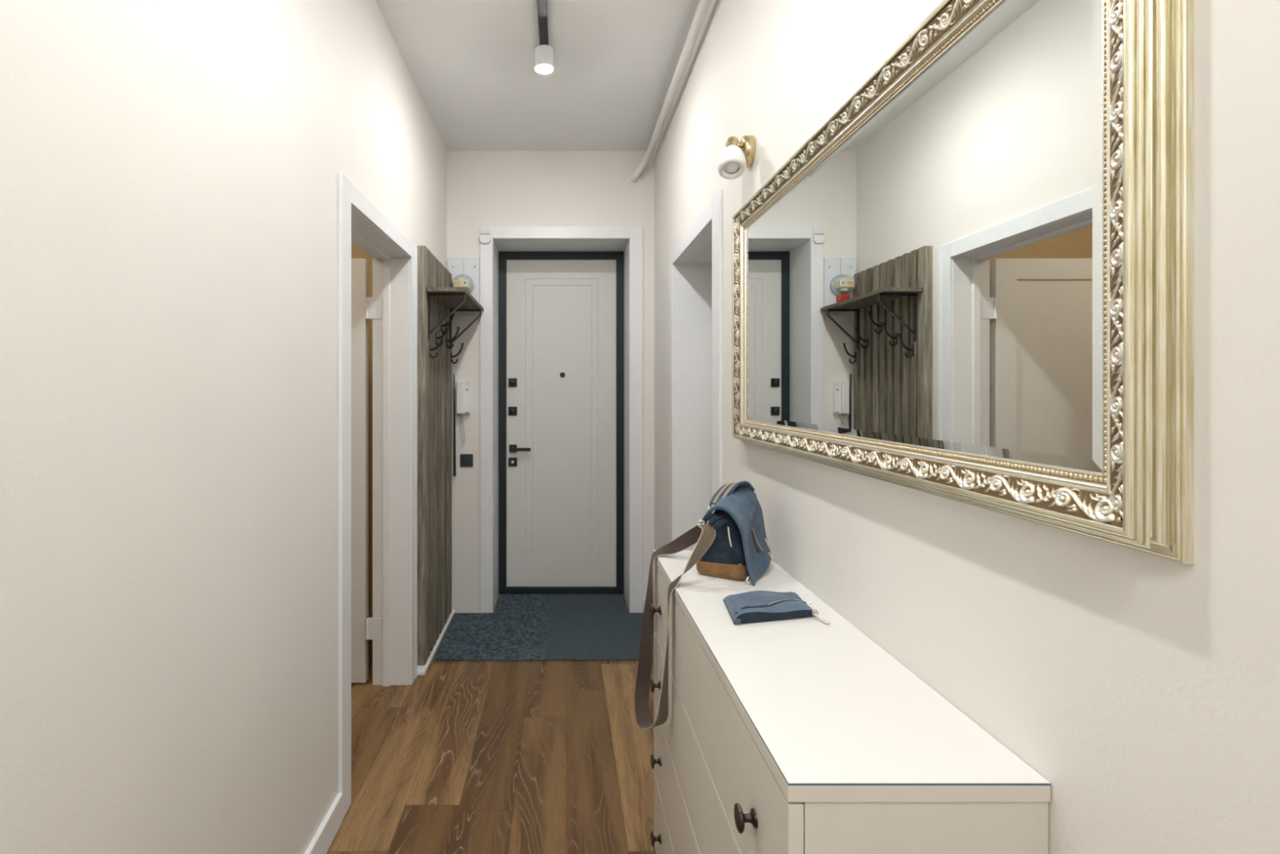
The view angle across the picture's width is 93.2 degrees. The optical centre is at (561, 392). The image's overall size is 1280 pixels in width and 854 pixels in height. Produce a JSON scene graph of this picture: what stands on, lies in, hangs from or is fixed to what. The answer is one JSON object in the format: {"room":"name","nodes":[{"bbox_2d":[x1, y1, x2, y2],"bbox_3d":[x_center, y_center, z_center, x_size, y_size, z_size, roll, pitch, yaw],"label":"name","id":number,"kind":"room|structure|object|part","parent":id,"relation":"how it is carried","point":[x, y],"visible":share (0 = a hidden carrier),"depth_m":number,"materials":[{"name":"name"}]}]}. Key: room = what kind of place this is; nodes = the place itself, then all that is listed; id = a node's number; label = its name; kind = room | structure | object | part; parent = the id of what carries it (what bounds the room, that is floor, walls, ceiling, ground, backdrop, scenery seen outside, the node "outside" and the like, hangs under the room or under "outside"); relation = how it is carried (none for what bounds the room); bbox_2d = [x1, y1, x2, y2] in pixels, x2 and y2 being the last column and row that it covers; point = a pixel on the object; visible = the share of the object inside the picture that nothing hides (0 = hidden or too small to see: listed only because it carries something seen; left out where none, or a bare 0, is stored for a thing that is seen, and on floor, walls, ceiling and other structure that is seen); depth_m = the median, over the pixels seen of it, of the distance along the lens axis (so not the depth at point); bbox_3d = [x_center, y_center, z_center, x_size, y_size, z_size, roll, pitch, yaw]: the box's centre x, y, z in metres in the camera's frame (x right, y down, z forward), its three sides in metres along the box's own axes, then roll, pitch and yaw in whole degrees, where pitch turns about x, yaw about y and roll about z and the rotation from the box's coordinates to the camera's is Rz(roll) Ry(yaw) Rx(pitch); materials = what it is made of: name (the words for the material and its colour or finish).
{"room":"apartment entrance hallway","nodes":[
{"label":"apartment entrance hallway","id":0,"kind":"room"},
{"bbox_2d":[0,0,446,853],"bbox_3d":[-0.785,-0.064,1.036,0.165,2.828,5.472,0,0,0],"label":"wall","id":1,"kind":"structure","parent":0,"point":[170,169],"depth_m":1.10,"materials":[{"name":"paint"}]},
{"bbox_2d":[304,792,342,853],"bbox_3d":[-0.695,1.304,0.093,0.016,0.092,3.587,0,0,0],"label":"baseboard","id":2,"kind":"structure","parent":1,"relation":"attached to","point":[328,828],"depth_m":1.77,"materials":[{"name":"white wood"}]},
{"bbox_2d":[337,173,417,818],"bbox_3d":[-1.176,0.330,2.371,0.980,2.040,0.968,0,0,0],"label":"door","id":3,"kind":"structure","parent":1,"relation":"in","point":[392,308],"depth_m":2.77,"materials":[{"name":"white wood"}]},
{"bbox_2d":[417,609,454,675],"bbox_3d":[-0.677,1.339,3.263,0.052,0.022,0.814,0,0,0],"label":"trim","id":4,"kind":"structure","parent":1,"relation":"attached to","point":[421,668],"depth_m":3.08,"materials":[{"name":"white wood"}]},
{"bbox_2d":[417,245,484,664],"bbox_3d":[-0.589,0.307,3.285,0.229,2.038,0.736,0,0,0],"label":"coat rack","id":5,"kind":"object","parent":1,"relation":"attached to","point":[437,300],"visible":1,"depth_m":3.08,"materials":[{"name":"brown wood"}]},
{"bbox_2d":[453,373,456,475],"bbox_3d":[-0.649,0.200,3.642,0.017,0.620,0.003,0,0,0],"label":"strap","id":6,"kind":"object","parent":5,"relation":"hanging from","point":[454,413],"visible":1,"depth_m":3.64,"materials":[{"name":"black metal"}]},
{"bbox_2d":[426,287,484,311],"bbox_3d":[-0.569,-0.502,3.291,0.189,0.020,0.724,0,0,0],"label":"shelf","id":7,"kind":"object","parent":5,"relation":"attached to","point":[448,298],"depth_m":3.15,"materials":[{"name":"brown wood"}]},
{"bbox_2d":[351,243,372,617],"bbox_3d":[-1.784,-0.064,3.475,1.832,2.828,0.050,0,0,0],"label":"wall","id":8,"kind":"structure","parent":0,"point":[356,253],"depth_m":3.45,"materials":[{"name":"paint"}]},
{"bbox_2d":[326,594,656,853],"bbox_3d":[-0.800,1.380,1.250,3.800,0.060,6.100,0,0,0],"label":"floor","id":9,"kind":"structure","parent":0,"point":[468,757],"depth_m":2.19,"materials":[{"name":"brown wood"}]},
{"bbox_2d":[433,594,653,660],"bbox_3d":[-0.050,1.345,3.502,1.190,0.009,0.972,0,0,0],"label":"doormat","id":10,"kind":"object","parent":9,"relation":"on","point":[521,627],"visible":0.8,"depth_m":3.36,"materials":[{"name":"blue carpet"}]},
{"bbox_2d":[650,550,1050,853],"bbox_3d":[0.402,0.901,1.205,0.329,0.898,1.022,0,0,0],"label":"dresser","id":11,"kind":"object","parent":9,"relation":"on","point":[805,735],"visible":0.97,"depth_m":0.86,"materials":[{"name":"paint"}]},
{"bbox_3d":[0.250,1.185,1.592,0.026,0.034,0.034,0,0,0],"label":"knob","id":12,"kind":"part","parent":11,"relation":"part of","materials":[{"name":"brown metal"}]},
{"bbox_3d":[0.250,0.979,1.592,0.026,0.034,0.034,0,0,0],"label":"knob","id":13,"kind":"part","parent":11,"relation":"part of","materials":[{"name":"brown metal"}]},
{"bbox_3d":[0.250,0.778,1.592,0.026,0.034,0.034,0,0,0],"label":"knob","id":14,"kind":"part","parent":11,"relation":"part of","materials":[{"name":"brown metal"}]},
{"bbox_3d":[0.250,0.578,1.592,0.026,0.034,0.034,0,0,0],"label":"knob","id":15,"kind":"part","parent":11,"relation":"part of","materials":[{"name":"brown metal"}]},
{"bbox_3d":[0.272,1.183,1.205,0.018,0.206,1.019,0,0,0],"label":"drawer","id":16,"kind":"part","parent":11,"relation":"part of","materials":[{"name":"paint"}]},
{"bbox_3d":[0.272,0.977,1.205,0.018,0.198,1.019,0,0,0],"label":"drawer","id":17,"kind":"part","parent":11,"relation":"part of","materials":[{"name":"paint"}]},
{"bbox_3d":[0.272,0.776,1.205,0.018,0.198,1.019,0,0,0],"label":"drawer","id":18,"kind":"part","parent":11,"relation":"part of","materials":[{"name":"paint"}]},
{"bbox_2d":[634,480,773,728],"bbox_3d":[0.372,0.544,1.534,0.356,0.627,0.300,0,0,0],"label":"shoulder bag","id":19,"kind":"object","parent":11,"relation":"on","point":[731,542],"visible":1,"depth_m":1.47,"materials":[{"name":"blue fabric"}]},
{"bbox_3d":[0.433,0.429,1.535,0.124,0.044,0.192,0,0,33],"label":"panel","id":20,"kind":"part","parent":19,"relation":"part of","materials":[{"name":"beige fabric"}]},
{"bbox_3d":[0.445,0.259,1.562,0.138,0.056,0.042,0,0,-37],"label":"grab handle","id":21,"kind":"part","parent":19,"relation":"part of","materials":[{"name":"blue fabric"}]},
{"bbox_3d":[0.488,0.367,1.492,0.044,0.063,0.004,0,0,-36],"label":"zipper pull","id":22,"kind":"part","parent":19,"relation":"part of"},
{"bbox_3d":[0.272,0.576,1.205,0.018,0.196,1.019,0,0,0],"label":"drawer","id":23,"kind":"part","parent":11,"relation":"part of","materials":[{"name":"paint"}]},
{"bbox_3d":[0.250,0.578,0.815,0.026,0.034,0.034,0,0,0],"label":"knob","id":24,"kind":"part","parent":11,"relation":"part of","materials":[{"name":"brown metal"}]},
{"bbox_2d":[723,590,830,624],"bbox_3d":[0.430,0.439,1.249,0.191,0.025,0.172,0,0,0],"label":"pouch","id":25,"kind":"object","parent":11,"relation":"on","point":[757,606],"visible":1,"depth_m":1.21,"materials":[{"name":"blue fabric"}]},
{"bbox_3d":[0.512,0.444,1.181,0.009,0.011,0.033,0,0,-26],"label":"zipper pull","id":26,"kind":"part","parent":25,"relation":"part of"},
{"bbox_2d":[375,0,711,151],"bbox_3d":[-0.800,-1.528,1.250,3.800,0.100,6.100,0,0,0],"label":"ceiling","id":27,"kind":"structure","parent":0,"point":[471,64],"depth_m":2.74,"materials":[{"name":"paint"}]},
{"bbox_2d":[537,0,548,44],"bbox_3d":[-0.073,-1.467,0.730,0.037,0.022,3.860,0,0,0],"label":"ceiling track","id":28,"kind":"object","parent":27,"relation":"attached to","point":[542,10],"visible":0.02,"depth_m":2.36,"materials":[{"name":"metal"}]},
{"bbox_2d":[535,44,553,74],"bbox_3d":[-0.073,-1.411,2.550,0.078,0.091,0.078,0,0,0],"label":"track spotlight","id":29,"kind":"object","parent":28,"relation":"attached to","point":[544,53],"visible":1,"depth_m":2.52,"materials":[{"name":"white plastic"}]},
{"bbox_2d":[446,151,653,613],"bbox_3d":[-0.068,-0.064,3.907,1.270,2.828,0.470,0,0,0],"label":"wall","id":30,"kind":"structure","parent":0,"point":[485,188],"depth_m":3.67,"materials":[{"name":"paint"}]},
{"bbox_2d":[456,380,470,441],"bbox_3d":[-0.596,0.114,3.643,0.077,0.371,0.058,0,0,0],"label":"handset","id":31,"kind":"object","parent":30,"relation":"attached to","point":[463,387],"visible":1,"depth_m":3.64,"materials":[{"name":"white plastic"}]},
{"bbox_3d":[-0.603,0.215,3.648,0.037,0.170,0.019,0,0,0],"label":"cord","id":32,"kind":"part","parent":31,"relation":"part of","materials":[{"name":"white plastic"}]},
{"bbox_2d":[448,257,479,316],"bbox_3d":[-0.596,-0.641,3.662,0.192,0.358,0.020,0,0,0],"label":"board","id":33,"kind":"object","parent":30,"relation":"attached to","point":[470,267],"visible":0.57,"depth_m":3.65,"materials":[{"name":"plastic"}]},
{"bbox_2d":[452,274,474,293],"bbox_3d":[-0.598,-0.632,3.602,0.132,0.164,0.099,0,0,0],"label":"meter","id":34,"kind":"object","parent":33,"relation":"attached to","point":[464,281],"visible":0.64,"depth_m":3.63,"materials":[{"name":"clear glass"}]},
{"bbox_2d":[453,277,469,288],"bbox_3d":[-0.601,-0.646,3.604,0.086,0.076,0.060,0,0,0],"label":"register","id":35,"kind":"object","parent":34,"relation":"attached to","point":[458,282],"depth_m":3.58,"materials":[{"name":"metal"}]},
{"bbox_2d":[460,453,473,466],"bbox_3d":[-0.581,0.417,3.665,0.079,0.078,0.014,0,0,0],"label":"light switch","id":36,"kind":"object","parent":30,"relation":"attached to","point":[466,460],"visible":1,"depth_m":3.66,"materials":[{"name":"plastic"}]},
{"bbox_2d":[480,226,643,613],"bbox_3d":[-0.001,0.170,3.865,0.994,2.360,0.410,0,0,0],"label":"door","id":37,"kind":"structure","parent":30,"relation":"in","point":[562,318],"depth_m":4.02,"materials":[{"name":"grey metal"}]},
{"bbox_2d":[480,227,491,244],"bbox_3d":[-0.464,-0.953,3.651,0.068,0.098,0.018,0,0,0],"label":"sensor","id":38,"kind":"object","parent":37,"relation":"attached to","point":[484,239],"visible":1,"depth_m":3.64,"materials":[{"name":"white plastic"}]},
{"bbox_3d":[-0.325,0.375,4.011,0.050,0.050,0.010,0,0,0],"label":"handle","id":39,"kind":"part","parent":37,"relation":"part of","materials":[{"name":"black metal"}]},
{"bbox_3d":[-0.270,0.378,3.983,0.130,0.023,0.046,0,0,0],"label":"lever","id":40,"kind":"part","parent":37,"relation":"part of","materials":[{"name":"black metal"}]},
{"bbox_3d":[-0.003,0.206,4.033,0.835,2.288,0.074,0,0,0],"label":"metal frame","id":41,"kind":"part","parent":37,"relation":"part of","materials":[{"name":"metal"}]},
{"bbox_2d":[653,0,1279,853],"bbox_3d":[0.737,-0.064,1.036,0.340,2.828,5.472,0,0,0],"label":"wall","id":42,"kind":"structure","parent":0,"point":[1144,688],"depth_m":0.65,"materials":[{"name":"paint"}]},
{"bbox_2d":[628,0,711,186],"bbox_3d":[0.473,-1.346,0.987,0.129,0.166,5.374,0,0,0],"label":"ceiling pipe","id":43,"kind":"object","parent":42,"relation":"attached to","point":[704,5],"visible":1,"depth_m":2.70,"materials":[{"name":"metal"}]},
{"bbox_2d":[669,189,722,550],"bbox_3d":[0.711,0.318,2.599,0.312,2.064,0.978,0,0,0],"label":"door","id":44,"kind":"structure","parent":42,"relation":"in","point":[695,262],"depth_m":3.01,"materials":[{"name":"white wood"}]},
{"bbox_2d":[717,135,755,179],"bbox_3d":[0.522,-0.694,1.767,0.164,0.142,0.085,0,0,-43],"label":"wall sconce","id":45,"kind":"object","parent":42,"relation":"attached to","point":[733,162],"visible":1,"depth_m":1.74,"materials":[{"name":"white ceramic"}]},
{"bbox_3d":[0.493,-0.673,1.741,0.081,0.099,0.089,0,0,0],"label":"lamp shade","id":46,"kind":"part","parent":45,"relation":"part of","materials":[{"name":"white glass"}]},
{"bbox_3d":[0.494,-0.674,1.744,0.046,0.072,0.058,0,0,0],"label":"bulb","id":47,"kind":"part","parent":45,"relation":"part of","materials":[{"name":"white glass"}]},
{"bbox_2d":[725,136,738,146],"bbox_3d":[0.505,-0.728,1.777,0.044,0.055,0.052,0,0,0],"label":"socket","id":48,"kind":"object","parent":45,"relation":"attached to","point":[731,141],"depth_m":1.77,"materials":[{"name":"gold metal"}]},
{"bbox_2d":[732,0,1194,564],"bbox_3d":[0.547,-0.203,1.205,0.041,0.714,1.334,0,0,0],"label":"wall mirror","id":49,"kind":"object","parent":42,"relation":"attached to","point":[972,283],"visible":1,"depth_m":0.76,"materials":[{"name":"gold metal"}]},
{"bbox_2d":[745,0,1102,473],"bbox_3d":[0.551,-0.203,1.205,0.001,0.574,1.194,0,0,0],"label":"mirror glass","id":50,"kind":"object","parent":49,"relation":"attached to","point":[929,284],"depth_m":0.83,"materials":[{"name":"silver mirror"}]},
{"bbox_3d":[0.548,-0.203,1.205,0.005,0.589,1.208,0,0,0],"label":"bead trim","id":51,"kind":"part","parent":49,"relation":"part of","materials":[{"name":"gold metal"}]}
]}

